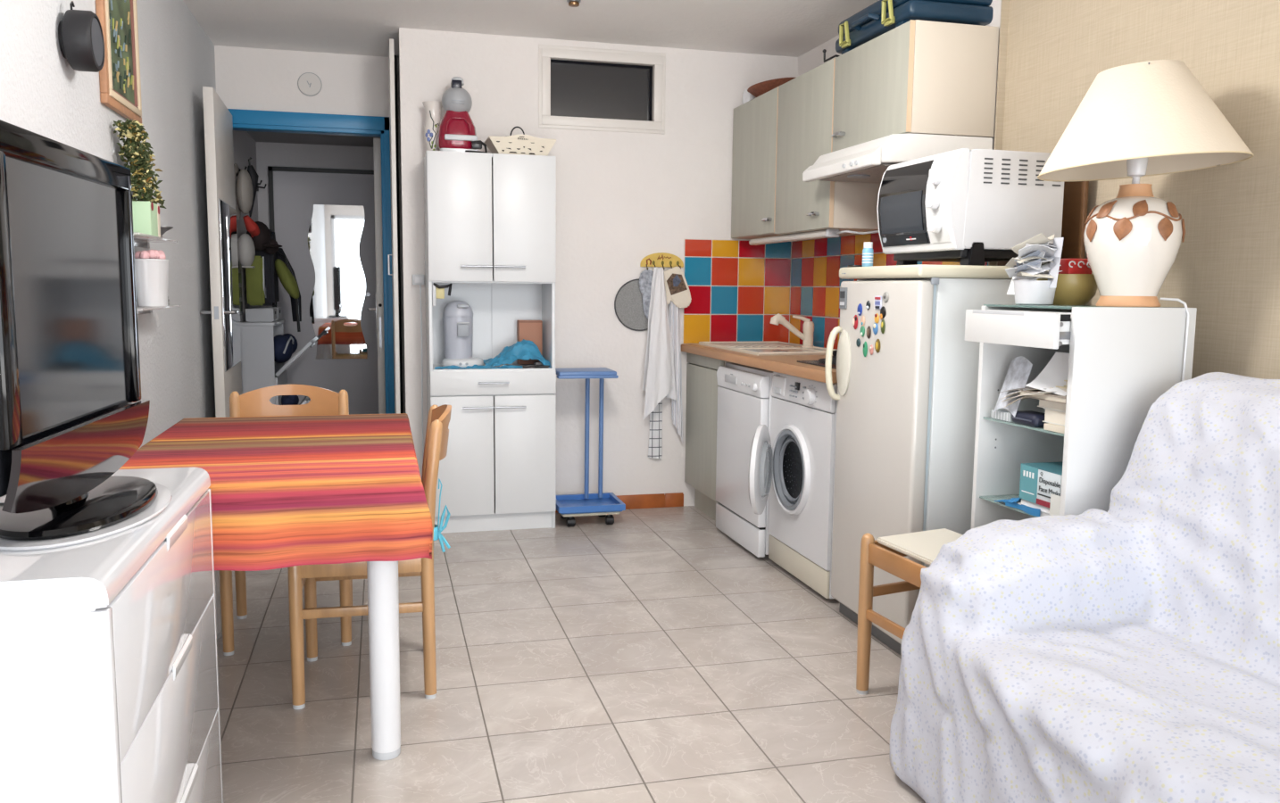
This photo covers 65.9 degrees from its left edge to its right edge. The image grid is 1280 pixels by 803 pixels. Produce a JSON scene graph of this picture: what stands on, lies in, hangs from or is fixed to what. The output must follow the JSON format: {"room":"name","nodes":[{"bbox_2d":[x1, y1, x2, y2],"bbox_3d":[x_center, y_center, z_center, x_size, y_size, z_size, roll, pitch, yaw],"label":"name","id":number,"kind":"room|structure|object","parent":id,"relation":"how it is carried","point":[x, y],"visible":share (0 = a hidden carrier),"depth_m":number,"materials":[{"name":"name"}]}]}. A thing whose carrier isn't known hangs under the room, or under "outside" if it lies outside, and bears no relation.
{"room":"studio apartment","nodes":[
{"label":"studio apartment","id":0,"kind":"room"},
{"bbox_2d":[0,0,261,448],"bbox_3d":[-1.624,-0.354,2.714,0.100,2.462,9.200,-1,7,-15],"label":"wall","id":1,"kind":"structure","parent":0,"point":[41,94],"depth_m":3.94,"materials":[{"name":"white paint"}]},
{"bbox_2d":[58,0,104,72],"bbox_3d":[-1.544,-1.006,2.726,0.086,0.181,0.160,-1,7,-15],"label":"wall speaker","id":2,"kind":"object","parent":1,"relation":"attached to","point":[80,36],"visible":1,"depth_m":2.67,"materials":[{"name":"black"}]},
{"bbox_2d":[95,0,141,124],"bbox_3d":[-1.715,-1.291,3.248,0.027,0.680,0.465,-1,7,-15],"label":"framed painting","id":3,"kind":"object","parent":1,"relation":"attached to","point":[120,75],"visible":0.98,"depth_m":3.27,"materials":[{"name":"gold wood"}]},
{"bbox_2d":[199,86,242,417],"bbox_3d":[-2.089,-0.446,5.013,0.168,2.090,0.797,-1,7,-15],"label":"door","id":4,"kind":"structure","parent":1,"relation":"in","point":[218,120],"depth_m":4.65,"materials":[{"name":"white paint"}]},
{"bbox_2d":[218,198,241,372],"bbox_3d":[-2.078,-0.587,5.016,0.004,0.818,0.713,-1,7,-16],"label":"mirror","id":5,"kind":"object","parent":4,"relation":"attached to","point":[228,214],"visible":1,"depth_m":4.97,"materials":[{"name":"silver metal"}]},
{"bbox_2d":[233,163,253,219],"bbox_3d":[-2.301,-1.222,5.743,0.089,0.320,0.320,-1,7,-15],"label":"straw hat","id":6,"kind":"object","parent":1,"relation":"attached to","point":[244,186],"visible":0.89,"depth_m":5.66,"materials":[{"name":"grey wicker"}]},
{"bbox_2d":[237,233,255,267],"bbox_3d":[-2.308,-0.884,5.781,0.097,0.200,0.197,-1,7,-15],"label":"baseball cap","id":7,"kind":"object","parent":1,"relation":"hanging from","point":[245,245],"visible":0.98,"depth_m":5.72,"materials":[{"name":"grey fabric"}]},
{"bbox_2d":[245,256,265,305],"bbox_3d":[-2.381,-0.749,6.121,0.105,0.305,0.099,-1,7,-15],"label":"vest","id":8,"kind":"object","parent":1,"relation":"hanging from","point":[255,280],"visible":0.92,"depth_m":6.08,"materials":[{"name":"green fabric"}]},
{"bbox_2d":[246,221,282,254],"bbox_3d":[-2.319,-1.009,6.081,0.201,0.200,0.198,-4,8,-33],"label":"baseball cap","id":9,"kind":"object","parent":1,"relation":"hanging from","point":[263,241],"visible":0.87,"depth_m":6.03,"materials":[{"name":"black fabric"}]},
{"bbox_2d":[253,229,301,321],"bbox_3d":[-2.362,-0.811,6.398,0.283,0.596,0.393,-1,7,-15],"label":"coat","id":10,"kind":"object","parent":1,"relation":"hanging from","point":[270,276],"visible":0.44,"depth_m":6.25,"materials":[{"name":"black fabric"}]},
{"bbox_3d":[-1.690,-0.546,3.361,0.105,0.030,0.620,-1,7,-15],"label":"wall shelf","id":11,"kind":"object","parent":1,"relation":"attached to","visible":0},
{"bbox_2d":[112,117,166,237],"bbox_3d":[-1.688,-0.747,3.357,0.104,0.370,0.408,-1,7,-15],"label":"potted plant","id":12,"kind":"object","parent":11,"relation":"on","point":[145,210],"visible":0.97,"depth_m":3.28,"materials":[{"name":"green plant"}]},
{"bbox_3d":[-1.692,-0.311,3.388,0.105,0.030,0.620,-1,7,-15],"label":"wall shelf","id":13,"kind":"object","parent":1,"relation":"attached to","visible":0},
{"bbox_2d":[134,249,168,306],"bbox_3d":[-1.705,-0.431,3.448,0.110,0.195,0.178,-1,7,-15],"label":"bucket","id":14,"kind":"object","parent":13,"relation":"on","point":[151,266],"visible":0.99,"depth_m":3.39,"materials":[{"name":"white"}]},
{"bbox_2d":[274,250,300,332],"bbox_3d":[-2.270,-0.711,6.352,0.149,0.530,0.180,-1,7,-15],"label":"rucksack","id":15,"kind":"object","parent":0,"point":[283,270],"visible":0.98,"depth_m":6.30,"materials":[{"name":"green fabric"}]},
{"bbox_2d":[214,45,405,413],"bbox_3d":[-1.520,-0.688,5.626,1.580,2.462,0.100,-1,7,-15],"label":"wall","id":16,"kind":"structure","parent":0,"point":[245,78],"depth_m":5.37,"materials":[{"name":"white paint"}]},
{"bbox_2d":[297,72,322,96],"bbox_3d":[-1.796,-1.726,5.370,0.128,0.128,0.017,-1,7,-15],"label":"wall clock","id":17,"kind":"object","parent":16,"relation":"attached to","point":[309,84],"visible":1,"depth_m":5.37,"materials":[{"name":"white plastic"}]},
{"bbox_2d":[227,55,403,414],"bbox_3d":[-1.823,-0.680,5.529,0.935,2.462,0.185,-1,7,-15],"label":"door frame","id":18,"kind":"structure","parent":16,"relation":"attached to","point":[243,120],"depth_m":5.48,"materials":[{"name":"blue paint"}]},
{"bbox_2d":[247,131,380,147],"bbox_3d":[-1.955,-1.800,6.338,1.340,0.100,1.740,-1,7,-15],"label":"ceiling","id":19,"kind":"structure","parent":0,"point":[257,136],"depth_m":6.78,"materials":[{"name":"grey paint"}]},
{"bbox_2d":[256,141,381,307],"bbox_3d":[-2.172,-0.800,7.252,1.340,2.300,0.100,-1,7,-15],"label":"wall","id":20,"kind":"structure","parent":0,"point":[275,154],"depth_m":7.03,"materials":[{"name":"white paint"}]},
{"bbox_2d":[267,166,385,415],"bbox_3d":[-2.179,-0.657,7.188,0.930,2.030,0.049,-1,7,-15],"label":"door","id":21,"kind":"structure","parent":20,"relation":"in","point":[294,192],"depth_m":7.11,"materials":[{"name":"white paint"}]},
{"bbox_2d":[307,204,367,359],"bbox_3d":[-2.186,-0.860,7.139,0.394,1.105,0.013,-1,7,-15],"label":"mirror","id":22,"kind":"object","parent":21,"relation":"attached to","point":[335,231],"visible":1,"depth_m":7.13,"materials":[{"name":"silver metal"}]},
{"bbox_2d":[182,0,878,58],"bbox_3d":[0.140,-1.560,2.140,3.670,0.100,7.480,-1,7,-15],"label":"ceiling","id":23,"kind":"structure","parent":0,"point":[780,28],"depth_m":4.70,"materials":[{"name":"white paint"}]},
{"bbox_2d":[216,506,925,802],"bbox_3d":[0.074,0.967,2.586,3.670,0.100,10.800,-1,7,-15],"label":"floor","id":24,"kind":"structure","parent":0,"point":[648,656],"depth_m":3.01,"materials":[{"name":"tile"}]},
{"bbox_2d":[0,467,224,802],"bbox_3d":[-1.066,0.590,1.777,0.448,0.790,0.867,-1,7,-15],"label":"dresser","id":25,"kind":"object","parent":24,"relation":"on","point":[110,692],"visible":0.94,"depth_m":1.46,"materials":[{"name":"white paint"}]},
{"bbox_2d":[0,482,172,551],"bbox_3d":[-0.996,0.193,1.752,0.287,0.006,0.541,-1,7,-15],"label":"turntable","id":26,"kind":"object","parent":25,"relation":"on","point":[163,498],"visible":0.34,"depth_m":1.58,"materials":[{"name":"white paint"}]},
{"bbox_2d":[0,119,157,540],"bbox_3d":[-0.986,-0.119,1.690,0.241,0.626,0.641,-1,7,-15],"label":"television","id":27,"kind":"object","parent":26,"relation":"on","point":[70,364],"visible":1,"depth_m":1.63,"materials":[{"name":"black plastic"}]},
{"bbox_2d":[240,319,318,405],"bbox_3d":[-2.293,-0.030,6.351,0.413,0.975,0.665,-1,7,-15],"label":"cabinet","id":28,"kind":"object","parent":24,"relation":"on","point":[260,369],"visible":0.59,"depth_m":5.98,"materials":[{"name":"grey wood"}]},
{"bbox_2d":[245,307,277,322],"bbox_3d":[-2.356,-0.540,6.152,0.162,0.080,0.230,-1,7,-15],"label":"box","id":29,"kind":"object","parent":28,"relation":"on","point":[252,314],"visible":1,"depth_m":6.04,"materials":[{"name":"grey"}]},
{"bbox_2d":[274,333,297,363],"bbox_3d":[-2.284,-0.340,6.310,0.150,0.180,0.401,-1,7,-9],"label":"sports bag","id":30,"kind":"object","parent":28,"relation":"in","point":[285,345],"visible":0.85,"depth_m":6.17,"materials":[{"name":"blue fabric"}]},
{"bbox_2d":[219,384,352,656],"bbox_3d":[-1.222,0.381,3.441,0.409,0.843,0.466,-1,7,-16],"label":"dining chair","id":31,"kind":"object","parent":24,"relation":"on","point":[256,403],"visible":0.41,"depth_m":3.56,"materials":[{"name":"brown wood"}]},
{"bbox_2d":[214,561,400,760],"bbox_3d":[-1.049,0.493,2.917,0.722,0.743,1.210,-1,7,-15],"label":"dining table","id":32,"kind":"object","parent":24,"relation":"on","point":[383,592],"visible":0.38,"depth_m":2.50,"materials":[{"name":"white metal"}]},
{"bbox_2d":[119,413,432,571],"bbox_3d":[-1.043,0.216,2.889,0.812,0.198,1.336,-1,7,-15],"label":"tablecloth","id":33,"kind":"object","parent":32,"relation":"on","point":[287,491],"visible":0.78,"depth_m":2.36,"materials":[{"name":"fabric"}]},
{"bbox_2d":[287,404,451,709],"bbox_3d":[-0.806,0.434,3.012,0.466,0.843,0.409,-1,7,-13],"label":"dining chair","id":34,"kind":"object","parent":24,"relation":"on","point":[438,418],"visible":0.71,"depth_m":2.83,"materials":[{"name":"brown wood"}]},
{"bbox_2d":[433,478,450,552],"bbox_3d":[-0.789,0.315,2.981,0.404,0.215,0.358,-1,7,-15],"label":"ribbon","id":35,"kind":"object","parent":34,"relation":"on","point":[437,535],"visible":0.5,"depth_m":2.87,"materials":[{"name":"teal fabric"}]},
{"bbox_2d":[366,137,385,414],"bbox_3d":[-1.643,-0.546,6.140,0.094,2.040,0.722,-1,7,-15],"label":"door","id":36,"kind":"structure","parent":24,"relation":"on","point":[379,295],"depth_m":5.78,"materials":[{"name":"white paint"}]},
{"bbox_2d":[423,150,556,533],"bbox_3d":[-0.747,-0.284,4.928,0.608,1.834,0.379,-1,7,-15],"label":"tall cabinet","id":37,"kind":"object","parent":24,"relation":"on","point":[490,219],"visible":0.91,"depth_m":4.80,"materials":[{"name":"white wood"}]},
{"bbox_2d":[422,100,442,150],"bbox_3d":[-1.011,-1.329,4.831,0.104,0.258,0.104,-1,7,-15],"label":"vase","id":38,"kind":"object","parent":37,"relation":"on","point":[433,109],"visible":0.83,"depth_m":4.79,"materials":[{"name":"white ceramic"}]},
{"bbox_2d":[432,282,452,306],"bbox_3d":[-0.946,-0.513,4.722,0.094,0.112,0.047,-1,7,-15],"label":"bottle opener","id":39,"kind":"object","parent":37,"relation":"hanging from","point":[437,291],"visible":1,"depth_m":4.71,"materials":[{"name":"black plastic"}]},
{"bbox_2d":[432,76,487,153],"bbox_3d":[-0.881,-1.373,4.747,0.272,0.372,0.217,-1,7,-15],"label":"blender","id":40,"kind":"object","parent":37,"relation":"on","point":[456,128],"visible":0.94,"depth_m":4.70,"materials":[{"name":"red plastic"}]},
{"bbox_2d":[441,300,484,367],"bbox_3d":[-0.876,-0.334,4.878,0.210,0.326,0.213,-1,7,-15],"label":"coffee maker","id":41,"kind":"object","parent":37,"relation":"in","point":[458,315],"visible":0.95,"depth_m":4.83,"materials":[{"name":"white plastic"}]},
{"bbox_2d":[434,339,551,369],"bbox_3d":[-0.732,-0.238,4.889,0.566,0.137,0.217,-1,7,-15],"label":"bag","id":42,"kind":"object","parent":37,"relation":"in","point":[524,350],"visible":1,"depth_m":4.88,"materials":[{"name":"plastic"}]},
{"bbox_2d":[484,126,556,155],"bbox_3d":[-0.589,-1.273,4.847,0.326,0.155,0.221,-1,7,-15],"label":"basket","id":43,"kind":"object","parent":37,"relation":"on","point":[523,144],"visible":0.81,"depth_m":4.76,"materials":[{"name":"beige plastic"}]},
{"bbox_2d":[516,320,542,365],"bbox_3d":[-0.569,-0.307,5.100,0.120,0.226,0.076,-1,7,-15],"label":"box","id":44,"kind":"object","parent":37,"relation":"in","point":[529,330],"visible":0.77,"depth_m":5.06,"materials":[{"name":"brown cardboard"}]},
{"bbox_2d":[555,367,625,526],"bbox_3d":[-0.273,0.230,5.072,0.340,0.790,0.300,-1,7,-15],"label":"trolley","id":45,"kind":"object","parent":24,"relation":"on","point":[601,504],"visible":0.91,"depth_m":5.12,"materials":[{"name":"blue plastic"}]},
{"bbox_2d":[555,492,625,514],"bbox_3d":[-0.276,0.528,5.107,0.340,0.040,0.300,-1,7,-15],"label":"tray","id":46,"kind":"object","parent":45,"relation":"on","point":[586,502],"depth_m":5.10,"materials":[{"name":"blue plastic"}]},
{"bbox_2d":[684,352,729,521],"bbox_3d":[0.609,0.181,5.248,0.595,0.864,0.553,-1,7,-15],"label":"base cabinet","id":47,"kind":"object","parent":24,"relation":"on","point":[702,381],"visible":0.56,"depth_m":5.18,"materials":[{"name":"beige"}]},
{"bbox_2d":[681,343,837,383],"bbox_3d":[0.752,-0.197,4.580,0.626,0.042,1.830,-1,7,-15],"label":"countertop","id":48,"kind":"structure","parent":47,"relation":"on","point":[784,364],"depth_m":4.30,"materials":[{"name":"brown wood"}]},
{"bbox_2d":[698,341,837,355],"bbox_3d":[0.652,-0.270,4.965,0.465,0.016,0.875,-1,7,-15],"label":"sink","id":49,"kind":"object","parent":48,"relation":"in","point":[755,348],"visible":0.98,"depth_m":4.95,"materials":[{"name":"beige ceramic"}]},
{"bbox_2d":[769,313,814,348],"bbox_3d":[0.769,-0.361,4.996,0.235,0.173,0.064,0,7,-8],"label":"tap","id":50,"kind":"object","parent":48,"relation":"on","point":[808,328],"visible":1,"depth_m":4.98,"materials":[{"name":"beige metal"}]},
{"bbox_2d":[715,362,773,557],"bbox_3d":[0.733,0.246,4.688,0.628,0.825,0.580,-1,7,-15],"label":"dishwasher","id":51,"kind":"object","parent":24,"relation":"on","point":[744,396],"visible":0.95,"depth_m":4.58,"materials":[{"name":"white metal"}]},
{"bbox_2d":[748,372,837,598],"bbox_3d":[0.806,0.312,4.080,0.795,0.835,0.600,-1,7,-15],"label":"washing machine","id":52,"kind":"object","parent":24,"relation":"on","point":[794,465],"visible":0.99,"depth_m":3.98,"materials":[{"name":"white metal"}]},
{"bbox_2d":[856,528,962,695],"bbox_3d":[0.864,0.646,2.860,0.348,0.490,0.415,-2,7,-20],"label":"stool","id":53,"kind":"object","parent":24,"relation":"on","point":[886,553],"visible":0.38,"depth_m":2.91,"materials":[{"name":"brown wood"}]},
{"bbox_2d":[824,264,1048,656],"bbox_3d":[1.050,0.180,3.447,0.656,1.286,0.564,-1,7,-15],"label":"refrigerator","id":54,"kind":"object","parent":24,"relation":"on","point":[906,411],"visible":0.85,"depth_m":3.18,"materials":[{"name":"white metal"}]},
{"bbox_2d":[862,241,873,266],"bbox_3d":[0.799,-0.515,3.461,0.039,0.086,0.039,-1,7,-15],"label":"bottle","id":55,"kind":"object","parent":54,"relation":"on","point":[868,251],"visible":0.91,"depth_m":3.45,"materials":[{"name":"blue"}]},
{"bbox_2d":[876,148,1063,265],"bbox_3d":[1.077,-0.634,3.318,0.449,0.359,0.468,-1,7,-15],"label":"microwave","id":56,"kind":"object","parent":54,"relation":"on","point":[966,206],"visible":0.91,"depth_m":3.11,"materials":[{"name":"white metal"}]},
{"bbox_2d":[997,181,1088,265],"bbox_3d":[1.374,-0.616,3.392,0.019,0.314,0.450,-1,7,-15],"label":"board","id":57,"kind":"object","parent":54,"relation":"on","point":[1076,193],"visible":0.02,"depth_m":3.22,"materials":[{"name":"brown wood"}]},
{"bbox_2d":[964,304,1196,529],"bbox_3d":[1.213,0.311,2.842,0.450,1.168,0.435,-1,7,-15],"label":"cabinet","id":58,"kind":"object","parent":24,"relation":"on","point":[1121,360],"visible":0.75,"depth_m":2.62,"materials":[{"name":"white laminate"}]},
{"bbox_2d":[979,494,1040,517],"bbox_3d":[1.246,0.308,2.859,0.347,0.006,0.380,-1,7,-15],"label":"glass shelf","id":59,"kind":"object","parent":58,"relation":"attached to","point":[983,498],"depth_m":2.98,"materials":[{"name":"teal"}]},
{"bbox_2d":[994,497,1040,516],"bbox_3d":[1.118,0.291,2.826,0.103,0.035,0.206,-1,7,-15],"label":"cloth","id":60,"kind":"object","parent":58,"relation":"on","point":[1012,502],"visible":0.63,"depth_m":2.81,"materials":[{"name":"blue fabric"}]},
{"bbox_2d":[983,416,1063,436],"bbox_3d":[1.248,0.068,2.832,0.347,0.006,0.380,-1,7,-15],"label":"glass shelf","id":61,"kind":"object","parent":58,"relation":"attached to","point":[987,420],"depth_m":2.83,"materials":[{"name":"teal"}]},
{"bbox_2d":[1011,410,1046,427],"bbox_3d":[1.114,0.049,2.796,0.077,0.036,0.115,-1,7,-15],"label":"pouch","id":62,"kind":"object","parent":58,"relation":"on","point":[1027,418],"visible":0.82,"depth_m":2.77,"materials":[{"name":"black fabric"}]},
{"bbox_2d":[993,352,1069,417],"bbox_3d":[1.188,-0.045,2.776,0.250,0.190,0.310,-1,7,-15],"label":"pile","id":63,"kind":"object","parent":58,"relation":"in","point":[1055,372],"visible":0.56,"depth_m":2.81,"materials":[{"name":"beige paper"}]},
{"bbox_2d":[1017,498,1049,516],"bbox_3d":[1.180,0.300,2.749,0.162,0.034,0.185,-1,7,-15],"label":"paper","id":64,"kind":"object","parent":58,"relation":"on","point":[1044,511],"visible":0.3,"depth_m":2.73,"materials":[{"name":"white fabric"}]},
{"bbox_2d":[1019,461,1063,507],"bbox_3d":[1.179,0.233,2.737,0.167,0.100,0.174,-1,7,-15],"label":"box","id":65,"kind":"object","parent":64,"relation":"on","point":[1038,481],"visible":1,"depth_m":2.73,"materials":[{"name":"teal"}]},
{"bbox_2d":[1021,470,1034,495],"bbox_3d":[1.087,0.226,2.763,0.001,0.061,0.055,-1,7,-15],"label":"print","id":66,"kind":"object","parent":65,"relation":"attached to","point":[1027,477],"depth_m":2.77,"materials":[{"name":"teal cardboard"}]},
{"bbox_2d":[1005,232,1063,305],"bbox_3d":[1.122,-0.377,2.818,0.154,0.200,0.159,3,7,22],"label":"holder","id":67,"kind":"object","parent":58,"relation":"on","point":[1034,253],"visible":1,"depth_m":2.77,"materials":[{"name":"white paper"}]},
{"bbox_2d":[1013,280,1055,305],"bbox_3d":[1.125,-0.310,2.816,0.116,0.068,0.116,-1,7,-15],"label":"tub","id":68,"kind":"object","parent":67,"relation":"in","point":[1026,292],"depth_m":2.77,"materials":[{"name":"white plastic"}]},
{"bbox_2d":[1043,423,1064,433],"bbox_3d":[1.243,0.071,2.692,0.260,0.018,0.095,-1,7,-15],"label":"box","id":69,"kind":"object","parent":58,"relation":"on","point":[1049,427],"visible":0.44,"depth_m":2.66,"materials":[{"name":"beige cardboard"}]},
{"bbox_2d":[1042,407,1065,426],"bbox_3d":[1.233,0.041,2.699,0.215,0.040,0.120,-1,7,-15],"label":"book","id":70,"kind":"object","parent":69,"relation":"on","point":[1051,416],"visible":0.16,"depth_m":2.69,"materials":[{"name":"white paper"}]},
{"bbox_2d":[1037,398,1065,412],"bbox_3d":[1.233,0.008,2.705,0.230,0.024,0.140,-1,7,-15],"label":"book","id":71,"kind":"object","parent":70,"relation":"on","point":[1051,405],"visible":0.11,"depth_m":2.69,"materials":[{"name":"white paper"}]},
{"bbox_2d":[1017,389,1066,404],"bbox_3d":[1.217,-0.016,2.727,0.250,0.018,0.205,-1,7,-15],"label":"book","id":72,"kind":"object","parent":71,"relation":"on","point":[1052,397],"visible":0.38,"depth_m":2.69,"materials":[{"name":"beige paper"}]},
{"bbox_2d":[1037,274,1097,305],"bbox_3d":[1.252,-0.328,2.894,0.170,0.088,0.170,-1,7,-15],"label":"bowl","id":73,"kind":"object","parent":58,"relation":"on","point":[1071,289],"visible":0.57,"depth_m":2.82,"materials":[{"name":"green ceramic"}]},
{"bbox_2d":[1058,258,1091,274],"bbox_3d":[1.258,-0.366,2.863,0.087,0.095,0.064,-1,7,-15],"label":"packet","id":74,"kind":"object","parent":73,"relation":"in","point":[1068,266],"visible":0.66,"depth_m":2.83,"materials":[{"name":"red paper"}]},
{"bbox_2d":[1037,59,1254,381],"bbox_3d":[1.344,-0.244,2.702,0.515,1.304,0.516,2,7,12],"label":"table lamp","id":75,"kind":"object","parent":58,"relation":"on","point":[1135,120],"visible":1,"depth_m":2.57,"materials":[{"name":"ceramic"}]},
{"bbox_2d":[1126,157,1147,183],"bbox_3d":[1.338,-0.619,2.661,0.052,0.071,0.052,-1,7,-15],"label":"socket","id":76,"kind":"object","parent":75,"relation":"attached to","point":[1136,169],"depth_m":2.64,"materials":[{"name":"white plastic"}]},
{"bbox_2d":[889,372,1279,802],"bbox_3d":[1.319,0.526,1.625,1.000,1.020,1.960,-1,7,-15],"label":"sofa","id":77,"kind":"object","parent":24,"relation":"on","point":[1129,652],"visible":1,"depth_m":2.15,"materials":[{"name":"white fabric"}]},
{"bbox_2d":[398,27,797,506],"bbox_3d":[-0.175,-0.636,5.293,2.128,2.462,0.090,-1,7,-15],"label":"wall","id":78,"kind":"structure","parent":0,"point":[623,198],"depth_m":5.24,"materials":[{"name":"white paint"}]},
{"bbox_2d":[387,38,400,414],"bbox_3d":[-1.317,-0.620,5.255,0.048,2.395,0.610,-1,7,-15],"label":"door","id":79,"kind":"structure","parent":78,"relation":"in","point":[391,55],"depth_m":4.96,"materials":[{"name":"white paint"}]},
{"bbox_2d":[419,284,423,463],"bbox_3d":[-1.117,-0.034,5.063,0.011,1.120,0.006,-1,7,-15],"label":"power cable","id":80,"kind":"object","parent":78,"relation":"attached to","point":[419,285],"visible":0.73,"depth_m":5.05,"materials":[{"name":"white plastic"}]},
{"bbox_2d":[538,44,665,133],"bbox_3d":[-0.201,-1.619,5.151,0.674,0.413,0.080,-1,7,-15],"label":"window","id":81,"kind":"structure","parent":78,"relation":"in","point":[580,88],"depth_m":5.16,"materials":[{"name":"white paint"}]},
{"bbox_2d":[555,492,683,513],"bbox_3d":[-0.477,0.560,5.302,1.488,0.078,0.010,-1,7,-15],"label":"baseboard","id":82,"kind":"structure","parent":78,"relation":"attached to","point":[676,499],"depth_m":5.44,"materials":[{"name":"ceramic"}]},
{"bbox_2d":[640,252,683,270],"bbox_3d":[0.123,-0.750,5.285,0.240,0.095,0.048,-1,7,-15],"label":"hook rack","id":83,"kind":"object","parent":78,"relation":"attached to","point":[662,260],"visible":1,"depth_m":5.29,"materials":[{"name":"wood"}]},
{"bbox_2d":[614,278,648,331],"bbox_3d":[-0.002,-0.518,5.294,0.280,0.280,0.008,-1,7,-15],"label":"screen","id":84,"kind":"object","parent":83,"relation":"hanging from","point":[628,307],"visible":0.7,"depth_m":5.28,"materials":[{"name":"grey metal"}]},
{"bbox_2d":[639,269,653,318],"bbox_3d":[0.038,-0.572,5.279,0.092,0.266,0.022,-1,7,-15],"label":"oven mitt","id":85,"kind":"object","parent":83,"relation":"hanging from","point":[645,278],"visible":0.82,"depth_m":5.26,"materials":[{"name":"grey fabric"}]},
{"bbox_2d":[647,399,662,458],"bbox_3d":[0.086,-0.194,5.351,0.063,1.025,0.055,4,7,27],"label":"tea towel","id":86,"kind":"object","parent":83,"relation":"hanging from","point":[654,450],"visible":0.31,"depth_m":5.39,"materials":[{"name":"fabric"}]},
{"bbox_2d":[643,268,673,419],"bbox_3d":[0.102,-0.301,5.257,0.162,0.810,0.027,-1,7,-15],"label":"tea towel","id":87,"kind":"object","parent":83,"relation":"hanging from","point":[659,380],"visible":1,"depth_m":5.26,"materials":[{"name":"white fabric"}]},
{"bbox_2d":[642,267,677,400],"bbox_3d":[0.111,-0.358,5.289,0.197,0.716,0.035,-1,7,-15],"label":"tea towel","id":88,"kind":"object","parent":83,"relation":"hanging from","point":[672,394],"visible":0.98,"depth_m":5.29,"materials":[{"name":"white fabric"}]},
{"bbox_2d":[667,268,682,443],"bbox_3d":[0.194,-0.240,5.343,0.098,0.950,0.037,-1,7,-15],"label":"tea towel","id":89,"kind":"object","parent":83,"relation":"hanging from","point":[674,313],"visible":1,"depth_m":5.35,"materials":[{"name":"white fabric"}]},
{"bbox_2d":[664,265,691,308],"bbox_3d":[0.197,-0.613,5.291,0.165,0.229,0.031,-1,7,-15],"label":"glove","id":90,"kind":"object","parent":83,"relation":"hanging from","point":[677,291],"visible":0.93,"depth_m":5.28,"materials":[{"name":"beige fabric"}]},
{"bbox_2d":[666,273,687,295],"bbox_3d":[0.197,-0.626,5.275,0.115,0.116,0.001,-1,7,-15],"label":"picture","id":91,"kind":"object","parent":90,"relation":"attached to","point":[677,285],"depth_m":5.27},
{"bbox_2d":[681,238,791,343],"bbox_3d":[0.538,-0.590,5.434,0.626,0.593,0.010,-1,7,-15],"label":"tile backsplash","id":92,"kind":"structure","parent":78,"relation":"attached to","point":[736,287],"depth_m":5.42,"materials":[{"name":"multicoloured tile"}]},
{"bbox_2d":[988,0,1009,265],"bbox_3d":[1.322,-0.440,3.717,0.030,2.462,0.006,-1,7,-15],"label":"wall","id":93,"kind":"structure","parent":0,"point":[1005,4],"depth_m":3.63,"materials":[{"name":"beige paint"}]},
{"bbox_2d":[797,0,1279,379],"bbox_3d":[1.662,-0.314,2.645,0.118,2.462,7.400,-1,7,-15],"label":"wall","id":94,"kind":"structure","parent":0,"point":[1225,267],"depth_m":2.77,"materials":[{"name":"beige paint"}]},
{"bbox_2d":[731,86,783,239],"bbox_3d":[0.734,-1.199,5.082,0.393,0.690,0.621,-1,7,-15],"label":"upper cabinet","id":95,"kind":"object","parent":94,"relation":"attached to","point":[755,121],"visible":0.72,"depth_m":5.01,"materials":[{"name":"beige wood"}]},
{"bbox_2d":[747,77,795,97],"bbox_3d":[0.702,-1.603,5.096,0.298,0.098,0.299,-1,7,-15],"label":"wooden bowl","id":96,"kind":"object","parent":95,"relation":"on","point":[758,89],"visible":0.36,"depth_m":4.99,"materials":[{"name":"wood"}]},
{"bbox_2d":[774,49,881,236],"bbox_3d":[0.890,-1.153,4.485,0.393,0.758,0.611,-1,7,-15],"label":"upper cabinet","id":97,"kind":"object","parent":94,"relation":"attached to","point":[805,113],"depth_m":4.35,"materials":[{"name":"beige wood"}]},
{"bbox_2d":[748,228,878,245],"bbox_3d":[0.760,-0.773,4.649,0.288,0.036,1.129,-3,7,-29],"label":"light","id":98,"kind":"object","parent":97,"relation":"attached to","point":[829,232],"visible":0.95,"depth_m":4.52,"materials":[{"name":"white plastic"}]},
{"bbox_2d":[789,232,988,349],"bbox_3d":[1.079,-0.491,4.616,0.012,0.593,1.864,-1,7,-15],"label":"tile backsplash","id":99,"kind":"structure","parent":94,"relation":"attached to","point":[816,282],"depth_m":5.09,"materials":[{"name":"multicoloured tile"}]},
{"bbox_2d":[831,19,998,151],"bbox_3d":[1.046,-1.207,3.883,0.393,0.393,0.615,-1,7,-15],"label":"upper cabinet","id":100,"kind":"object","parent":94,"relation":"attached to","point":[916,77],"visible":0.82,"depth_m":3.62,"materials":[{"name":"beige"}]},
{"bbox_2d":[802,132,992,182],"bbox_3d":[0.992,-0.948,3.898,0.497,0.120,0.614,-1,7,-15],"label":"extractor hood","id":101,"kind":"object","parent":100,"relation":"attached to","point":[868,162],"visible":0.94,"depth_m":3.64,"materials":[{"name":"white metal"}]},
{"bbox_2d":[835,0,993,54],"bbox_3d":[1.085,-1.494,3.894,0.440,0.170,0.700,-1,7,-15],"label":"suitcase","id":102,"kind":"object","parent":100,"relation":"on","point":[881,17],"visible":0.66,"depth_m":3.68,"materials":[{"name":"blue fabric"}]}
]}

